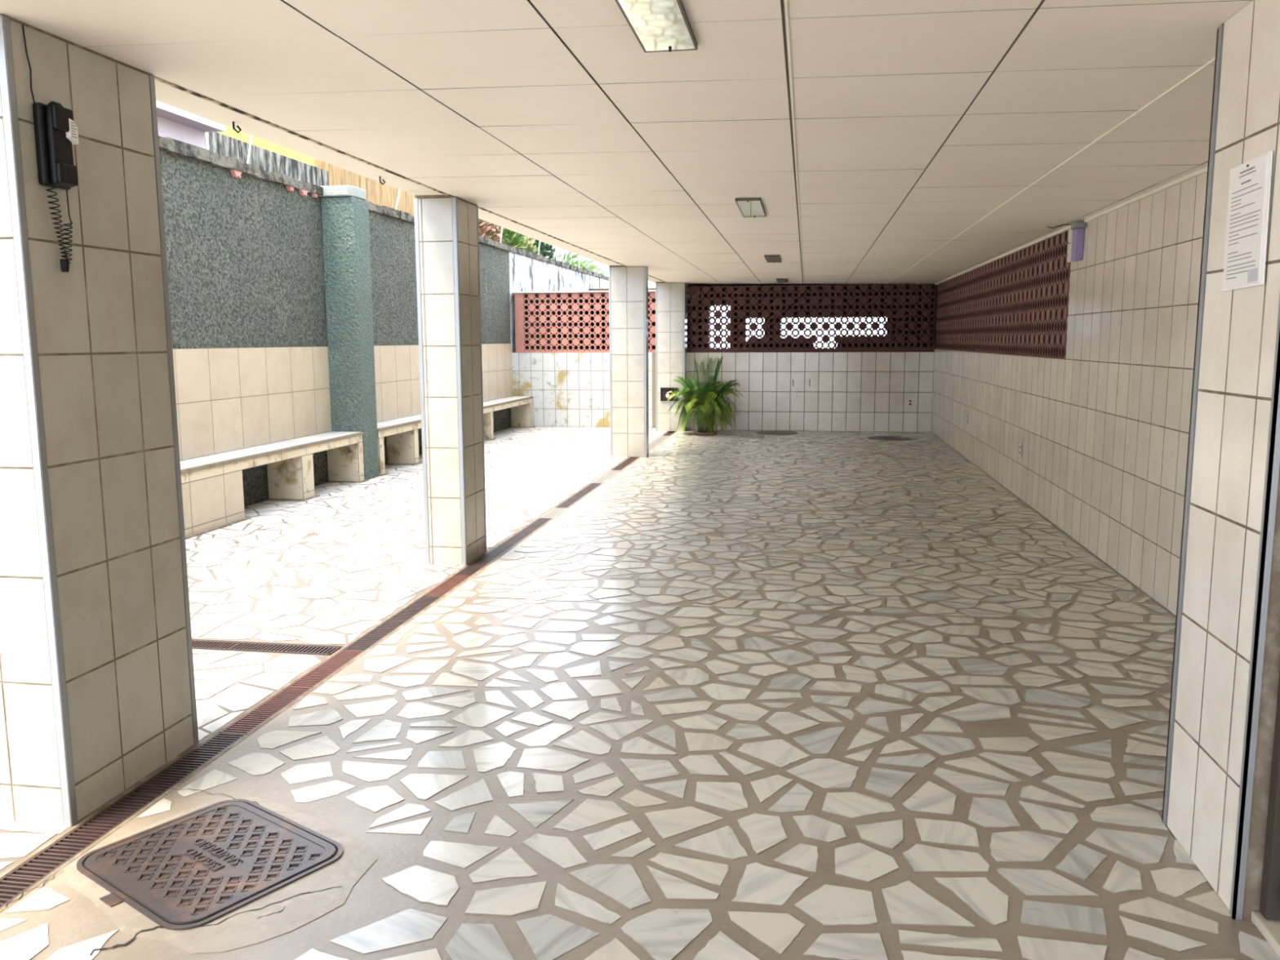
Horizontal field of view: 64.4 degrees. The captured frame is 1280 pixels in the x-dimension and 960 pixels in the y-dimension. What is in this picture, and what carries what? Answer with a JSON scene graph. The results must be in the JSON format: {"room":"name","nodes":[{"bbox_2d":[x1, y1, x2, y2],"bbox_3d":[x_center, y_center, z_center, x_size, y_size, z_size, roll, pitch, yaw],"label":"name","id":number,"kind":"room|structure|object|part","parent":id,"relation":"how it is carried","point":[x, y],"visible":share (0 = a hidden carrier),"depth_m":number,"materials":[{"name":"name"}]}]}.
{"room":"covered patio","nodes":[
{"label":"covered patio","id":0,"kind":"room"},
{"bbox_2d":[158,136,608,506],"bbox_3d":[-2.062,-2.245,16.138,0.570,2.941,30.500,1,8,9],"label":"wall","id":1,"kind":"structure","parent":0,"point":[293,302],"depth_m":9.39,"materials":[{"name":"teal ceramic"}]},
{"bbox_2d":[246,135,252,164],"bbox_3d":[-3.331,-2.800,8.757,0.041,0.380,0.263,3,8,20],"label":"post","id":2,"kind":"object","parent":1,"relation":"on","point":[251,137],"visible":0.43,"depth_m":8.71,"materials":[{"name":"white wood"}]},
{"bbox_2d":[395,189,399,209],"bbox_3d":[-2.817,-3.236,11.900,0.047,0.381,0.332,2,8,18],"label":"post","id":3,"kind":"object","parent":1,"relation":"on","point":[399,189],"visible":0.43,"depth_m":11.86,"materials":[{"name":"white"}]},
{"bbox_2d":[508,251,608,352],"bbox_3d":[-0.966,-3.256,23.745,0.185,2.850,15.000,1,8,9],"label":"wall","id":4,"kind":"structure","parent":0,"point":[526,273],"depth_m":18.41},
{"bbox_2d":[511,351,655,427],"bbox_3d":[-0.856,-1.427,16.359,2.470,1.250,0.102,1,8,9],"label":"wall","id":5,"kind":"structure","parent":0,"point":[567,389],"depth_m":16.35,"materials":[{"name":"tile"}]},
{"bbox_2d":[511,289,655,352],"bbox_3d":[-0.653,-2.519,16.170,2.810,0.965,0.150,1,8,9],"label":"screen","id":6,"kind":"object","parent":5,"relation":"on","point":[520,299],"visible":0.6,"depth_m":16.23,"materials":[{"name":"brick"}]},
{"bbox_2d":[0,0,1253,284],"bbox_3d":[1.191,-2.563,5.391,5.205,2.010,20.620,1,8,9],"label":"ceiling","id":7,"kind":"structure","parent":0,"point":[878,141],"depth_m":3.66,"materials":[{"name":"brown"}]},
{"bbox_2d":[232,121,241,133],"bbox_3d":[-1.600,-1.399,4.034,0.034,0.044,0.013,-4,9,-26],"label":"ceiling hook","id":8,"kind":"object","parent":7,"relation":"attached to","point":[233,123],"visible":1,"depth_m":4.03,"materials":[{"name":"black metal"}]},
{"bbox_2d":[378,176,386,185],"bbox_3d":[-1.367,-1.588,5.391,0.034,0.044,0.013,-4,9,-26],"label":"ceiling hook","id":9,"kind":"object","parent":7,"relation":"attached to","point":[379,176],"visible":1,"depth_m":5.39,"materials":[{"name":"black metal"}]},
{"bbox_2d":[614,0,697,52],"bbox_3d":[0.022,-1.167,2.483,0.152,0.023,0.820,1,8,9],"label":"recessed light","id":10,"kind":"object","parent":7,"relation":"in","point":[657,25],"visible":1,"depth_m":2.65,"materials":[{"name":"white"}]},
{"bbox_2d":[735,197,766,217],"bbox_3d":[0.704,-1.712,6.408,0.150,0.023,0.820,1,8,9],"label":"recessed light","id":11,"kind":"object","parent":7,"relation":"in","point":[752,206],"visible":1,"depth_m":6.30,"materials":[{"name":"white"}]},
{"bbox_2d":[764,254,781,262],"bbox_3d":[1.373,-2.277,10.475,0.150,0.023,0.820,1,8,9],"label":"recessed light","id":12,"kind":"object","parent":7,"relation":"in","point":[769,258],"visible":1,"depth_m":10.32,"materials":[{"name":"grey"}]},
{"bbox_2d":[776,278,788,283],"bbox_3d":[2.020,-2.824,14.404,0.150,0.023,0.820,1,8,9],"label":"recessed light","id":13,"kind":"object","parent":7,"relation":"in","point":[779,280],"visible":1,"depth_m":14.21,"materials":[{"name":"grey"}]},
{"bbox_3d":[2.020,-2.825,14.404,0.138,0.011,0.808,1,8,9],"label":"glass panel","id":14,"kind":"part","parent":13,"relation":"part of","materials":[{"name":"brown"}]},
{"bbox_2d":[0,426,1279,959],"bbox_3d":[-0.075,0.610,6.235,7.320,0.124,20.000,1,8,9],"label":"floor","id":15,"kind":"structure","parent":0,"point":[804,695],"depth_m":3.71,"materials":[{"name":"stone"}]},
{"bbox_2d":[0,875,41,908],"bbox_3d":[-1.668,1.093,2.441,0.112,0.020,0.496,1,8,9],"label":"drain grate","id":16,"kind":"object","parent":15,"relation":"on","point":[11,887],"visible":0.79,"depth_m":2.64,"materials":[{"name":"brown metal"}]},
{"bbox_2d":[5,792,159,879],"bbox_3d":[-1.587,1.025,2.930,0.112,0.020,0.496,1,8,9],"label":"drain grate","id":17,"kind":"object","parent":15,"relation":"on","point":[47,860],"visible":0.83,"depth_m":2.90,"materials":[{"name":"brown metal"}]},
{"bbox_2d":[0,13,199,826],"bbox_3d":[-1.813,-0.175,3.143,0.414,2.300,0.634,1,8,9],"label":"tiled column","id":18,"kind":"structure","parent":15,"relation":"on","point":[97,682],"depth_m":2.99,"materials":[{"name":"tile"}]},
{"bbox_3d":[-1.669,-0.103,2.818,0.024,2.245,0.024,1,8,9],"label":"corner trim","id":19,"kind":"part","parent":18,"relation":"part of","materials":[{"name":"metal"}]},
{"bbox_2d":[22,24,79,272],"bbox_3d":[-1.611,-0.904,2.808,0.065,0.645,0.116,1,8,9],"label":"phone","id":20,"kind":"object","parent":18,"relation":"attached to","point":[55,131],"visible":1,"depth_m":2.79,"materials":[{"name":"black plastic"}]},
{"bbox_3d":[-1.620,-0.714,2.845,0.029,0.212,0.086,1,8,9],"label":"coiled cord","id":21,"kind":"part","parent":20,"relation":"part of","materials":[{"name":"black plastic"}]},
{"bbox_2d":[70,121,77,137],"bbox_3d":[-1.575,-0.974,2.826,0.001,0.040,0.023,1,8,9],"label":"print","id":22,"kind":"object","parent":20,"relation":"attached to","point":[73,129],"depth_m":2.82,"materials":[{"name":"grey paper"}]},
{"bbox_3d":[-1.571,-0.186,3.414,0.024,2.245,0.024,1,8,9],"label":"corner trim","id":23,"kind":"part","parent":18,"relation":"part of","materials":[{"name":"metal"}]},
{"bbox_2d":[128,732,247,795],"bbox_3d":[-1.507,0.957,3.419,0.112,0.020,0.496,1,8,9],"label":"drain grate","id":24,"kind":"object","parent":15,"relation":"on","point":[165,780],"visible":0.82,"depth_m":3.39,"materials":[{"name":"brown metal"}]},
{"bbox_2d":[76,799,343,930],"bbox_3d":[-1.180,1.040,2.764,0.580,0.032,0.538,6,10,37],"label":"manhole cover","id":25,"kind":"object","parent":15,"relation":"on","point":[193,869],"visible":0.99,"depth_m":2.74,"materials":[{"name":"metal"}]},
{"bbox_2d":[191,640,239,650],"bbox_3d":[-2.132,0.774,4.755,0.496,0.020,0.112,1,8,9],"label":"drain grate","id":26,"kind":"object","parent":15,"relation":"on","point":[197,644],"visible":0.41,"depth_m":4.74,"materials":[{"name":"brown metal"}]},
{"bbox_2d":[219,686,312,734],"bbox_3d":[-1.427,0.889,3.908,0.112,0.020,0.496,1,8,9],"label":"drain grate","id":27,"kind":"object","parent":15,"relation":"on","point":[269,708],"visible":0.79,"depth_m":3.89,"materials":[{"name":"brown metal"}]},
{"bbox_2d":[180,431,368,539],"bbox_3d":[-3.517,0.260,6.630,0.363,0.497,7.420,1,8,9],"label":"tiled bench","id":28,"kind":"object","parent":15,"relation":"on","point":[212,485],"visible":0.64,"depth_m":8.38,"materials":[{"name":"tile"}]},
{"bbox_3d":[-3.528,0.029,6.594,0.345,0.029,7.350,1,8,9],"label":"seat","id":29,"kind":"part","parent":28,"relation":"part of","materials":[{"name":"stone"}]},
{"bbox_2d":[227,642,340,655],"bbox_3d":[-1.638,0.783,4.675,0.496,0.020,0.112,1,8,9],"label":"drain grate","id":30,"kind":"object","parent":15,"relation":"on","point":[242,646],"visible":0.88,"depth_m":4.67,"materials":[{"name":"metal"}]},
{"bbox_2d":[288,649,364,687],"bbox_3d":[-1.346,0.821,4.397,0.112,0.020,0.496,1,8,9],"label":"drain grate","id":31,"kind":"object","parent":15,"relation":"on","point":[311,679],"visible":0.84,"depth_m":4.38,"materials":[{"name":"red metal"}]},
{"bbox_2d":[342,620,406,650],"bbox_3d":[-1.266,0.753,4.885,0.112,0.020,0.496,1,8,9],"label":"drain grate","id":32,"kind":"object","parent":15,"relation":"on","point":[374,636],"visible":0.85,"depth_m":4.87,"materials":[{"name":"metal"}]},
{"bbox_2d":[386,595,441,621],"bbox_3d":[-1.185,0.685,5.374,0.112,0.020,0.496,1,8,9],"label":"drain grate","id":33,"kind":"object","parent":15,"relation":"on","point":[415,607],"visible":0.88,"depth_m":5.36,"materials":[{"name":"brown metal"}]},
{"bbox_2d":[423,574,471,596],"bbox_3d":[-1.105,0.617,5.863,0.112,0.020,0.496,1,8,9],"label":"drain grate","id":34,"kind":"object","parent":15,"relation":"on","point":[452,582],"visible":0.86,"depth_m":5.85,"materials":[{"name":"red metal"}]},
{"bbox_2d":[413,195,486,565],"bbox_3d":[-1.191,-0.633,6.435,0.264,2.300,0.424,1,8,9],"label":"tiled column","id":35,"kind":"structure","parent":15,"relation":"on","point":[446,233],"depth_m":6.27,"materials":[{"name":"tile"}]},
{"bbox_3d":[-1.341,-0.581,6.262,0.024,2.245,0.024,1,8,9],"label":"corner trim","id":36,"kind":"part","parent":35,"relation":"part of","materials":[{"name":"metal"}]},
{"bbox_3d":[-1.104,-0.576,6.224,0.024,2.245,0.024,1,8,9],"label":"corner trim","id":37,"kind":"part","parent":35,"relation":"part of","materials":[{"name":"metal"}]},
{"bbox_3d":[-1.040,-0.631,6.615,0.024,2.245,0.024,1,8,9],"label":"corner trim","id":38,"kind":"part","parent":35,"relation":"part of","materials":[{"name":"metal"}]},
{"bbox_2d":[377,395,534,475],"bbox_3d":[-2.377,-0.704,13.561,0.363,0.497,6.100,1,8,9],"label":"tiled bench","id":39,"kind":"object","parent":15,"relation":"on","point":[401,434],"visible":0.6,"depth_m":11.57,"materials":[{"name":"tile"}]},
{"bbox_3d":[-2.389,-0.933,13.515,0.345,0.029,6.050,1,8,9],"label":"seat","id":40,"kind":"part","parent":39,"relation":"part of","materials":[{"name":"tile"}]},
{"bbox_2d":[454,557,495,575],"bbox_3d":[-1.024,0.549,6.352,0.112,0.020,0.496,1,8,9],"label":"drain grate","id":41,"kind":"object","parent":15,"relation":"on","point":[481,562],"visible":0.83,"depth_m":6.34,"materials":[{"name":"metal"}]},
{"bbox_2d":[480,542,517,558],"bbox_3d":[-0.944,0.481,6.840,0.112,0.020,0.496,1,8,9],"label":"drain grate","id":42,"kind":"object","parent":15,"relation":"on","point":[502,548],"visible":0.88,"depth_m":6.83,"materials":[{"name":"grey metal"}]},
{"bbox_2d":[502,529,536,542],"bbox_3d":[-0.864,0.413,7.329,0.112,0.020,0.496,1,8,9],"label":"drain grate","id":43,"kind":"object","parent":15,"relation":"on","point":[520,535],"visible":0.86,"depth_m":7.31,"materials":[{"name":"metal"}]},
{"bbox_2d":[522,517,551,529],"bbox_3d":[-0.783,0.345,7.818,0.112,0.020,0.496,1,8,9],"label":"drain grate","id":44,"kind":"object","parent":15,"relation":"on","point":[540,522],"visible":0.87,"depth_m":7.79,"materials":[{"name":"metal"}]},
{"bbox_2d":[540,507,567,518],"bbox_3d":[-0.703,0.277,8.307,0.112,0.020,0.496,1,8,9],"label":"drain grate","id":45,"kind":"object","parent":15,"relation":"on","point":[554,512],"visible":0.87,"depth_m":8.29,"materials":[{"name":"grey"}]},
{"bbox_2d":[555,498,579,507],"bbox_3d":[-0.622,0.209,8.796,0.112,0.020,0.496,1,8,9],"label":"drain grate","id":46,"kind":"object","parent":15,"relation":"on","point":[567,503],"visible":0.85,"depth_m":8.79,"materials":[{"name":"metal"}]},
{"bbox_2d":[568,490,591,498],"bbox_3d":[-0.542,0.141,9.284,0.112,0.020,0.496,1,8,9],"label":"drain grate","id":47,"kind":"object","parent":15,"relation":"on","point":[580,494],"visible":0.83,"depth_m":9.26,"materials":[{"name":"grey metal"}]},
{"bbox_2d":[580,483,601,490],"bbox_3d":[-0.462,0.073,9.773,0.112,0.020,0.496,1,8,9],"label":"drain grate","id":48,"kind":"object","parent":15,"relation":"on","point":[591,486],"visible":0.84,"depth_m":9.76,"materials":[{"name":"grey metal"}]},
{"bbox_2d":[591,475,611,483],"bbox_3d":[-0.381,0.005,10.262,0.112,0.020,0.496,1,8,9],"label":"drain grate","id":49,"kind":"object","parent":15,"relation":"on","point":[602,479],"visible":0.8,"depth_m":10.22,"materials":[{"name":"grey stone"}]},
{"bbox_2d":[602,470,620,476],"bbox_3d":[-0.301,-0.063,10.751,0.112,0.020,0.496,1,8,9],"label":"drain grate","id":50,"kind":"object","parent":15,"relation":"on","point":[611,473],"visible":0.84,"depth_m":10.73,"materials":[{"name":"grey"}]},
{"bbox_2d":[611,464,628,470],"bbox_3d":[-0.220,-0.131,11.240,0.112,0.020,0.496,1,8,9],"label":"drain grate","id":51,"kind":"object","parent":15,"relation":"on","point":[620,467],"visible":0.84,"depth_m":11.24,"materials":[{"name":"grey metal"}]},
{"bbox_2d":[619,459,635,464],"bbox_3d":[-0.140,-0.199,11.728,0.112,0.020,0.496,1,8,9],"label":"drain grate","id":52,"kind":"object","parent":15,"relation":"on","point":[627,461],"visible":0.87,"depth_m":11.70,"materials":[{"name":"grey metal"}]},
{"bbox_2d":[608,265,648,457],"bbox_3d":[-0.131,-1.426,12.134,0.444,2.300,0.174,1,8,9],"label":"tiled column","id":53,"kind":"structure","parent":15,"relation":"on","point":[628,285],"depth_m":12.05,"materials":[{"name":"tile"}]},
{"bbox_3d":[-0.351,-1.392,12.098,0.024,2.245,0.024,1,8,9],"label":"corner trim","id":54,"kind":"part","parent":53,"relation":"part of","materials":[{"name":"metal"}]},
{"bbox_3d":[0.064,-1.385,12.031,0.024,2.245,0.024,1,8,9],"label":"corner trim","id":55,"kind":"part","parent":53,"relation":"part of","materials":[{"name":"metal"}]},
{"bbox_3d":[0.088,-1.405,12.178,0.024,2.245,0.024,1,8,9],"label":"corner trim","id":56,"kind":"part","parent":53,"relation":"part of","materials":[{"name":"metal"}]},
{"bbox_2d":[626,457,639,459],"bbox_3d":[-0.060,-0.266,12.217,0.112,0.020,0.496,1,8,9],"label":"drain grate","id":57,"kind":"object","parent":15,"relation":"on","point":[629,458],"visible":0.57,"depth_m":12.09,"materials":[{"name":"grey metal"}]},
{"bbox_2d":[653,439,664,442],"bbox_3d":[0.262,-0.538,14.172,0.112,0.020,0.496,1,8,9],"label":"drain grate","id":58,"kind":"object","parent":15,"relation":"on","point":[656,440],"visible":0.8,"depth_m":14.12,"materials":[{"name":"grey stone"}]},
{"bbox_2d":[657,435,668,439],"bbox_3d":[0.342,-0.606,14.661,0.112,0.020,0.496,1,8,9],"label":"drain grate","id":59,"kind":"object","parent":15,"relation":"on","point":[661,437],"visible":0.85,"depth_m":14.58,"materials":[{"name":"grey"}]},
{"bbox_2d":[662,432,673,435],"bbox_3d":[0.423,-0.674,15.150,0.112,0.020,0.496,1,8,9],"label":"drain grate","id":60,"kind":"object","parent":15,"relation":"on","point":[666,433],"visible":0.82,"depth_m":15.13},
{"bbox_2d":[655,281,687,431],"bbox_3d":[0.486,-1.909,15.612,0.444,2.300,0.364,1,8,9],"label":"tiled column","id":61,"kind":"structure","parent":15,"relation":"on","point":[671,298],"depth_m":15.43,"materials":[{"name":"tile"}]},
{"bbox_3d":[0.252,-1.863,15.483,0.024,2.245,0.024,1,8,9],"label":"corner trim","id":62,"kind":"part","parent":61,"relation":"part of","materials":[{"name":"metal"}]},
{"bbox_2d":[660,387,678,400],"bbox_3d":[0.446,-1.307,15.494,0.270,0.200,0.044,1,8,9],"label":"meter box","id":63,"kind":"object","parent":61,"relation":"attached to","point":[665,393],"visible":0.84,"depth_m":15.51,"materials":[{"name":"black plastic"}]},
{"bbox_3d":[0.666,-1.855,15.416,0.024,2.245,0.024,1,8,9],"label":"corner trim","id":64,"kind":"part","parent":61,"relation":"part of","materials":[{"name":"metal"}]},
{"bbox_2d":[666,355,742,435],"bbox_3d":[0.947,-1.205,15.031,1.087,1.252,1.056,-5,9,-30],"label":"potted palm","id":65,"kind":"object","parent":15,"relation":"on","point":[706,416],"visible":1,"depth_m":14.90,"materials":[{"name":"green plant"}]},
{"bbox_2d":[695,411,715,432],"bbox_3d":[0.976,-0.862,15.125,0.316,0.295,0.316,1,8,9],"label":"pot","id":66,"kind":"object","parent":65,"relation":"attached to","point":[700,429],"depth_m":15.02,"materials":[{"name":"green"}]},
{"bbox_2d":[736,435,764,438],"bbox_3d":[1.597,-0.627,14.667,0.420,0.009,0.420,1,8,9],"label":"cover","id":67,"kind":"object","parent":15,"relation":"on","point":[740,436],"visible":1,"depth_m":14.66,"materials":[{"name":"grey metal"}]},
{"bbox_3d":[1.597,-0.628,14.667,0.384,0.007,0.384,1,8,9],"label":"lid","id":68,"kind":"part","parent":67,"relation":"part of","materials":[{"name":"grey metal"}]},
{"bbox_2d":[755,431,798,435],"bbox_3d":[2.056,-0.709,15.245,0.640,0.009,0.640,1,8,9],"label":"cover","id":69,"kind":"object","parent":15,"relation":"on","point":[769,433],"visible":1,"depth_m":15.17,"materials":[{"name":"metal"}]},
{"bbox_2d":[866,435,911,440],"bbox_3d":[3.521,-0.592,14.355,0.620,0.009,0.620,1,8,9],"label":"cover","id":70,"kind":"object","parent":15,"relation":"on","point":[874,437],"visible":1,"depth_m":14.34,"materials":[{"name":"metal"}]},
{"bbox_2d":[1161,0,1279,919],"bbox_3d":[1.932,-0.099,2.482,0.924,2.300,0.507,1,8,9],"label":"tiled pillar","id":71,"kind":"structure","parent":15,"relation":"on","point":[1226,667],"depth_m":2.52,"materials":[{"name":"tile"}]},
{"bbox_3d":[1.525,-0.090,2.796,0.022,2.200,0.026,1,8,9],"label":"corner trim","id":72,"kind":"part","parent":71,"relation":"part of","materials":[{"name":"tile"}]},
{"bbox_2d":[1222,150,1273,291],"bbox_3d":[1.464,-0.618,2.458,0.010,0.302,0.232,1,6,9],"label":"notice","id":73,"kind":"object","parent":71,"relation":"attached to","point":[1250,182],"visible":1,"depth_m":2.44,"materials":[{"name":"white paper"}]},
{"bbox_3d":[1.447,-0.025,2.323,0.020,2.200,0.022,1,8,9],"label":"corner trim","id":74,"kind":"part","parent":71,"relation":"part of","materials":[{"name":"metal"}]},
{"bbox_2d":[512,283,937,306],"bbox_3d":[3.192,-2.795,14.123,11.114,0.400,15.000,1,8,9],"label":"ceiling","id":75,"kind":"structure","parent":0,"point":[857,287],"depth_m":17.79,"materials":[{"name":"brown brick"}]},
{"bbox_2d":[588,288,937,349],"bbox_3d":[4.285,-2.792,21.514,10.920,2.600,0.200,1,8,9],"label":"wall","id":76,"kind":"structure","parent":0,"point":[802,307],"depth_m":21.52,"materials":[{"name":"brown brick"}]},
{"bbox_2d":[671,351,933,432],"bbox_3d":[2.447,-1.329,15.554,4.210,1.250,0.122,1,8,9],"label":"wall","id":77,"kind":"structure","parent":0,"point":[847,391],"depth_m":15.43,"materials":[{"name":"tile"}]},
{"bbox_2d":[686,283,936,352],"bbox_3d":[2.535,-2.441,15.380,3.740,1.000,0.085,1,8,9],"label":"screen","id":78,"kind":"object","parent":77,"relation":"on","point":[900,300],"visible":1,"depth_m":15.33,"materials":[{"name":"brick"}]},
{"bbox_2d":[907,398,912,406],"bbox_3d":[4.055,-1.161,15.241,0.072,0.116,0.010,1,8,9],"label":"wall socket","id":79,"kind":"object","parent":77,"relation":"attached to","point":[909,400],"visible":1,"depth_m":15.24,"materials":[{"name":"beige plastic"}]},
{"bbox_2d":[931,172,1207,616],"bbox_3d":[3.430,-0.974,8.941,0.142,2.350,12.870,1,8,9],"label":"wall","id":80,"kind":"structure","parent":0,"point":[1102,429],"depth_m":6.27,"materials":[{"name":"tile"}]},
{"bbox_2d":[935,230,1071,359],"bbox_3d":[3.796,-1.882,11.187,0.085,0.962,7.835,1,8,9],"label":"screen","id":81,"kind":"object","parent":80,"relation":"attached to","point":[1016,304],"visible":0.98,"depth_m":9.45,"materials":[{"name":"brown brick"}]},
{"bbox_2d":[1018,442,1022,457],"bbox_3d":[3.328,-0.264,8.888,0.010,0.116,0.072,1,8,9],"label":"wall socket","id":82,"kind":"object","parent":80,"relation":"attached to","point":[1020,444],"visible":1,"depth_m":8.87,"materials":[{"name":"beige plastic"}]},
{"bbox_2d":[1047,221,1087,262],"bbox_3d":[3.024,-1.672,7.145,0.128,0.269,0.448,-1,8,-5],"label":"fitting","id":83,"kind":"object","parent":80,"relation":"attached to","point":[1075,241],"visible":1,"depth_m":7.00,"materials":[{"name":"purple plastic"}]},
{"bbox_2d":[1071,228,1084,261],"bbox_3d":[3.037,-1.631,7.048,0.052,0.215,0.120,1,8,9],"label":"diffuser","id":84,"kind":"object","parent":83,"relation":"attached to","point":[1077,234],"depth_m":7.00,"materials":[{"name":"purple plastic"}]},
{"bbox_2d":[935,166,1207,284],"bbox_3d":[3.337,-2.023,8.745,0.022,0.027,12.720,1,8,9],"label":"trim","id":85,"kind":"structure","parent":80,"relation":"attached to","point":[1203,171],"depth_m":6.35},
{"bbox_3d":[3.116,-0.557,14.549,10.920,0.090,14.800,1,8,9],"label":"floor","id":86,"kind":"structure","parent":0,"visible":0},
{"bbox_2d":[743,337,814,348],"bbox_3d":[2.721,-2.062,19.824,1.700,1.430,3.825,1,8,9],"label":"parked car","id":87,"kind":"object","parent":86,"relation":"on","point":[783,339],"visible":0.02,"depth_m":19.42,"materials":[{"name":"grey paint"}]},
{"bbox_2d":[834,335,899,348],"bbox_3d":[4.308,-2.020,19.364,1.520,1.460,3.825,1,8,9],"label":"parked car","id":88,"kind":"object","parent":86,"relation":"on","point":[874,344],"visible":0.02,"depth_m":18.93,"materials":[{"name":"red paint"}]},
{"bbox_3d":[3.646,-0.758,16.173,30.000,0.120,57.000,1,8,9],"label":"floor","id":89,"kind":"structure","parent":0,"visible":0},
{"bbox_2d":[155,100,225,148],"bbox_3d":[-6.293,-1.079,5.437,3.400,3.500,9.300,1,8,9],"label":"building","id":90,"kind":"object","parent":89,"relation":"on","point":[173,122],"visible":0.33,"depth_m":9.08,"materials":[{"name":"white paint"}]},
{"bbox_2d":[217,125,312,165],"bbox_3d":[-6.291,-4.199,18.864,0.600,6.000,8.000,1,8,9],"label":"building","id":91,"kind":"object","parent":89,"relation":"on","point":[229,131],"visible":0.02,"depth_m":17.07,"materials":[{"name":"yellow paint"}]},
{"bbox_2d":[204,132,414,217],"bbox_3d":[-3.983,-2.271,13.249,0.220,3.700,5.760,1,8,9],"label":"fence","id":92,"kind":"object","parent":89,"relation":"on","point":[217,143],"depth_m":12.36,"materials":[{"name":"white wood"}]},
{"bbox_2d":[478,218,504,244],"bbox_3d":[-2.707,-2.785,17.001,0.987,3.684,1.503,1,8,9],"label":"shrub","id":93,"kind":"object","parent":89,"relation":"on","point":[485,228],"visible":0.13,"depth_m":16.66,"materials":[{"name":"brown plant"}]},
{"bbox_2d":[481,227,527,250],"bbox_3d":[-2.615,-3.022,18.494,1.337,3.743,1.756,1,8,9],"label":"leafy shrub","id":94,"kind":"object","parent":89,"relation":"on","point":[510,237],"visible":0.1,"depth_m":18.05,"materials":[{"name":"green plant"}]},
{"bbox_2d":[517,233,538,254],"bbox_3d":[-2.345,-3.055,19.593,0.864,3.505,0.773,1,8,9],"label":"variegated shrub","id":95,"kind":"object","parent":89,"relation":"on","point":[530,242],"visible":0.08,"depth_m":19.29,"materials":[{"name":"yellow plant"}]},
{"bbox_2d":[528,237,560,260],"bbox_3d":[-2.217,-3.349,21.116,1.118,3.668,1.854,1,8,9],"label":"leafy shrub","id":96,"kind":"object","parent":89,"relation":"on","point":[545,250],"visible":0.08,"depth_m":20.67,"materials":[{"name":"green plant"}]},
{"bbox_2d":[553,247,608,275],"bbox_3d":[-1.409,-3.810,24.102,0.612,3.766,5.306,1,8,9],"label":"fan palm","id":97,"kind":"object","parent":89,"relation":"on","point":[567,260],"visible":0.16,"depth_m":23.46,"materials":[{"name":"green plant"}]},
{"bbox_3d":[2.484,0.450,-1.318,0.140,2.350,7.100,1,8,9],"label":"wall","id":98,"kind":"structure","parent":0,"visible":0},
{"bbox_2d":[1250,673,1279,957],"bbox_3d":[2.218,-0.008,2.104,1.535,2.220,0.170,1,8,9],"label":"door","id":99,"kind":"structure","parent":98,"relation":"in","point":[1267,921],"depth_m":2.39,"materials":[{"name":"brown"}]}
]}

